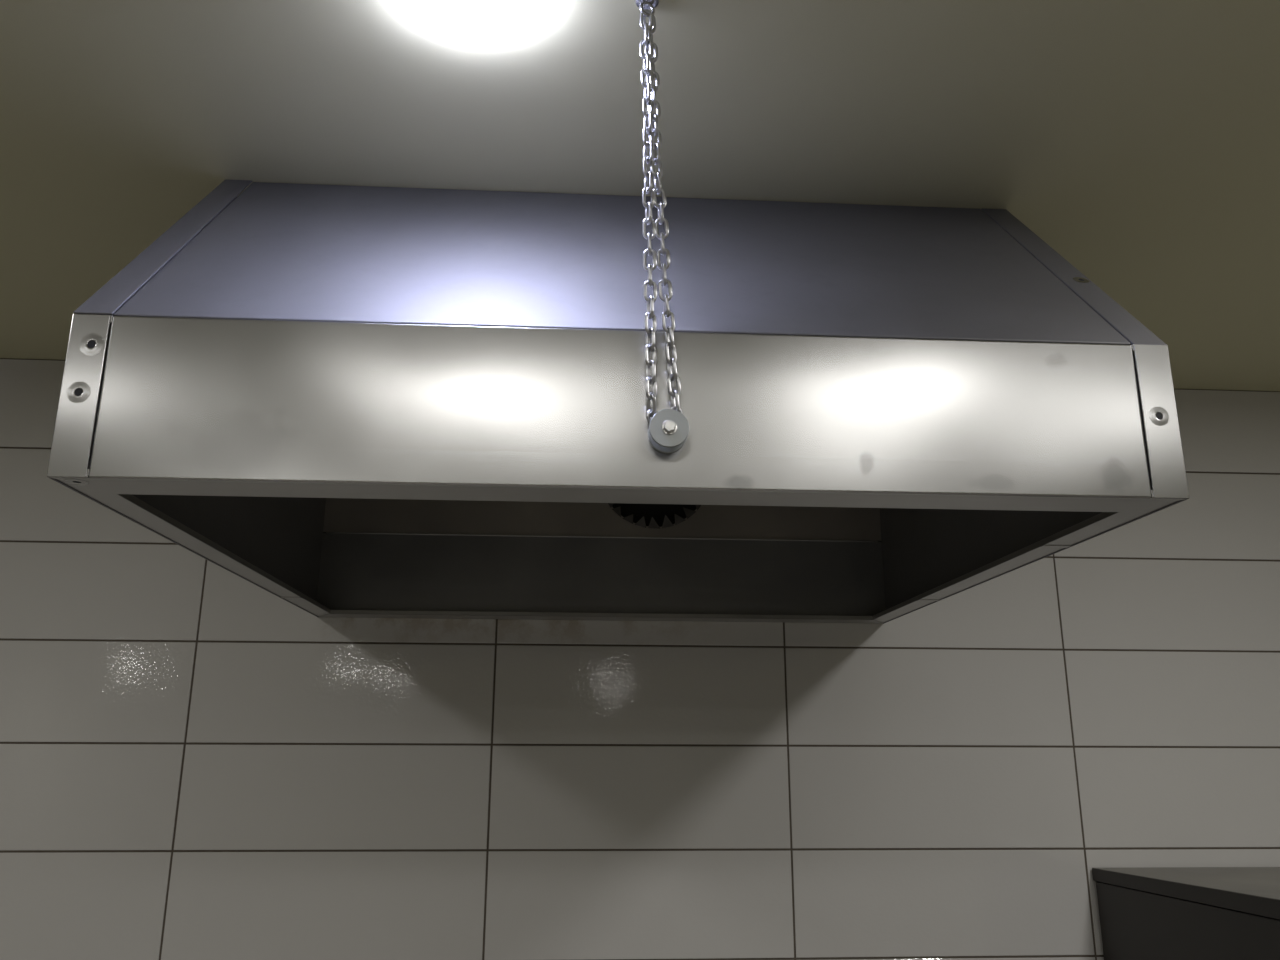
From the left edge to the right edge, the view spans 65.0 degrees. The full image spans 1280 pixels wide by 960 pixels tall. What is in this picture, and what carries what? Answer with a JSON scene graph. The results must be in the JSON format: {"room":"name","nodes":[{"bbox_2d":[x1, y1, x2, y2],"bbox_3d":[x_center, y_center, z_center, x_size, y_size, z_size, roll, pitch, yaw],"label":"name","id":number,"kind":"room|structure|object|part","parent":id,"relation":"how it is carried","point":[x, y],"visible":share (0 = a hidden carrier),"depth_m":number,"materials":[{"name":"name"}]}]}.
{"room":"commercial kitchen","nodes":[
{"label":"commercial kitchen","id":0,"kind":"room"},
{"bbox_2d":[0,358,1279,959],"bbox_3d":[-0.887,1.018,1.906,9.000,2.799,0.121,1,-15,-3],"label":"wall","id":1,"kind":"structure","parent":0,"point":[197,762],"depth_m":2.02,"materials":[{"name":"tile"}]},
{"bbox_2d":[47,180,1188,623],"bbox_3d":[-0.035,-0.118,1.619,1.178,0.549,1.126,1,-15,-3],"label":"extractor hood","id":2,"kind":"object","parent":1,"relation":"attached to","point":[446,385],"visible":1,"depth_m":1.11,"materials":[{"name":"metal"}]},
{"bbox_3d":[-0.623,-0.125,1.600,0.003,0.548,1.092,1,-15,-3],"label":"panel","id":3,"kind":"part","parent":2,"relation":"part of","materials":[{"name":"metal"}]},
{"bbox_3d":[-0.070,0.203,2.087,1.172,0.169,0.002,1,-15,-3],"label":"panel","id":4,"kind":"part","parent":2,"relation":"part of","materials":[{"name":"metal"}]},
{"bbox_3d":[-0.069,-0.062,2.159,1.172,0.375,0.001,1,-15,-3],"label":"panel","id":5,"kind":"part","parent":2,"relation":"part of","materials":[{"name":"metal"}]},
{"bbox_3d":[-0.003,-0.076,1.060,1.098,0.176,0.005,1,-15,-3],"label":"panel","id":6,"kind":"part","parent":2,"relation":"part of","materials":[{"name":"metal"}]},
{"bbox_3d":[-0.013,-0.295,1.300,1.098,0.370,0.349,1,-15,-3],"label":"sloping panel","id":7,"kind":"part","parent":2,"relation":"part of","materials":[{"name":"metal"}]},
{"bbox_2d":[648,429,686,452],"bbox_3d":[0.029,-0.048,1.050,0.041,0.041,0.003,1,-15,-3],"label":"washer","id":8,"kind":"object","parent":2,"relation":"in","point":[653,447],"depth_m":1.05,"materials":[{"name":"metal"}]},
{"bbox_2d":[649,409,688,447],"bbox_3d":[0.030,-0.053,1.031,0.041,0.041,0.004,1,-15,-3],"label":"washer","id":9,"kind":"object","parent":2,"relation":"in","point":[669,428],"depth_m":1.03,"materials":[{"name":"metal"}]},
{"bbox_3d":[0.550,-0.102,1.671,0.003,0.548,1.092,1,-15,-3],"label":"panel","id":10,"kind":"part","parent":2,"relation":"part of","materials":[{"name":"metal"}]},
{"bbox_2d":[0,0,1279,390],"bbox_3d":[-0.513,-1.811,-3.378,9.000,0.120,11.820,1,-15,-3],"label":"ceiling","id":11,"kind":"structure","parent":0,"point":[1138,140],"depth_m":1.33,"materials":[{"name":"beige paint"}]},
{"bbox_2d":[409,0,539,39],"bbox_3d":[-0.183,-0.527,1.094,0.148,0.032,0.148,1,-15,-3],"label":"recessed light","id":12,"kind":"object","parent":11,"relation":"in","point":[470,19],"visible":1,"depth_m":1.11,"materials":[{"name":"white plastic"}]},
{"bbox_2d":[636,0,658,16],"bbox_3d":[0.008,-0.525,1.119,0.026,0.021,0.026,1,-15,-3],"label":"ceiling hook","id":13,"kind":"object","parent":11,"relation":"attached to","point":[642,4],"visible":1,"depth_m":1.12,"materials":[{"name":"silver metal"}]},
{"bbox_3d":[0.008,-0.534,1.122,0.026,0.004,0.026,-10,-18,34],"label":"mounting plate","id":14,"kind":"part","parent":13,"relation":"part of","materials":[{"name":"silver metal"}]},
{"bbox_2d":[639,9,681,424],"bbox_3d":[0.015,-0.285,1.085,0.033,0.480,0.069,-11,-19,36],"label":"chain","id":15,"kind":"object","parent":13,"relation":"hanging from","point":[648,69],"visible":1,"depth_m":1.07,"materials":[{"name":"silver metal"}]},
{"bbox_3d":[-0.522,0.814,-4.085,9.000,0.120,11.820,1,-15,-3],"label":"floor","id":16,"kind":"structure","parent":0,"visible":0},
{"bbox_2d":[1092,867,1279,959],"bbox_3d":[1.277,1.450,1.529,0.705,1.582,0.644,1,-15,-3],"label":"cabinet","id":17,"kind":"object","parent":16,"relation":"on","point":[1157,913],"visible":1,"depth_m":1.74,"materials":[{"name":"black metal"}]}
]}

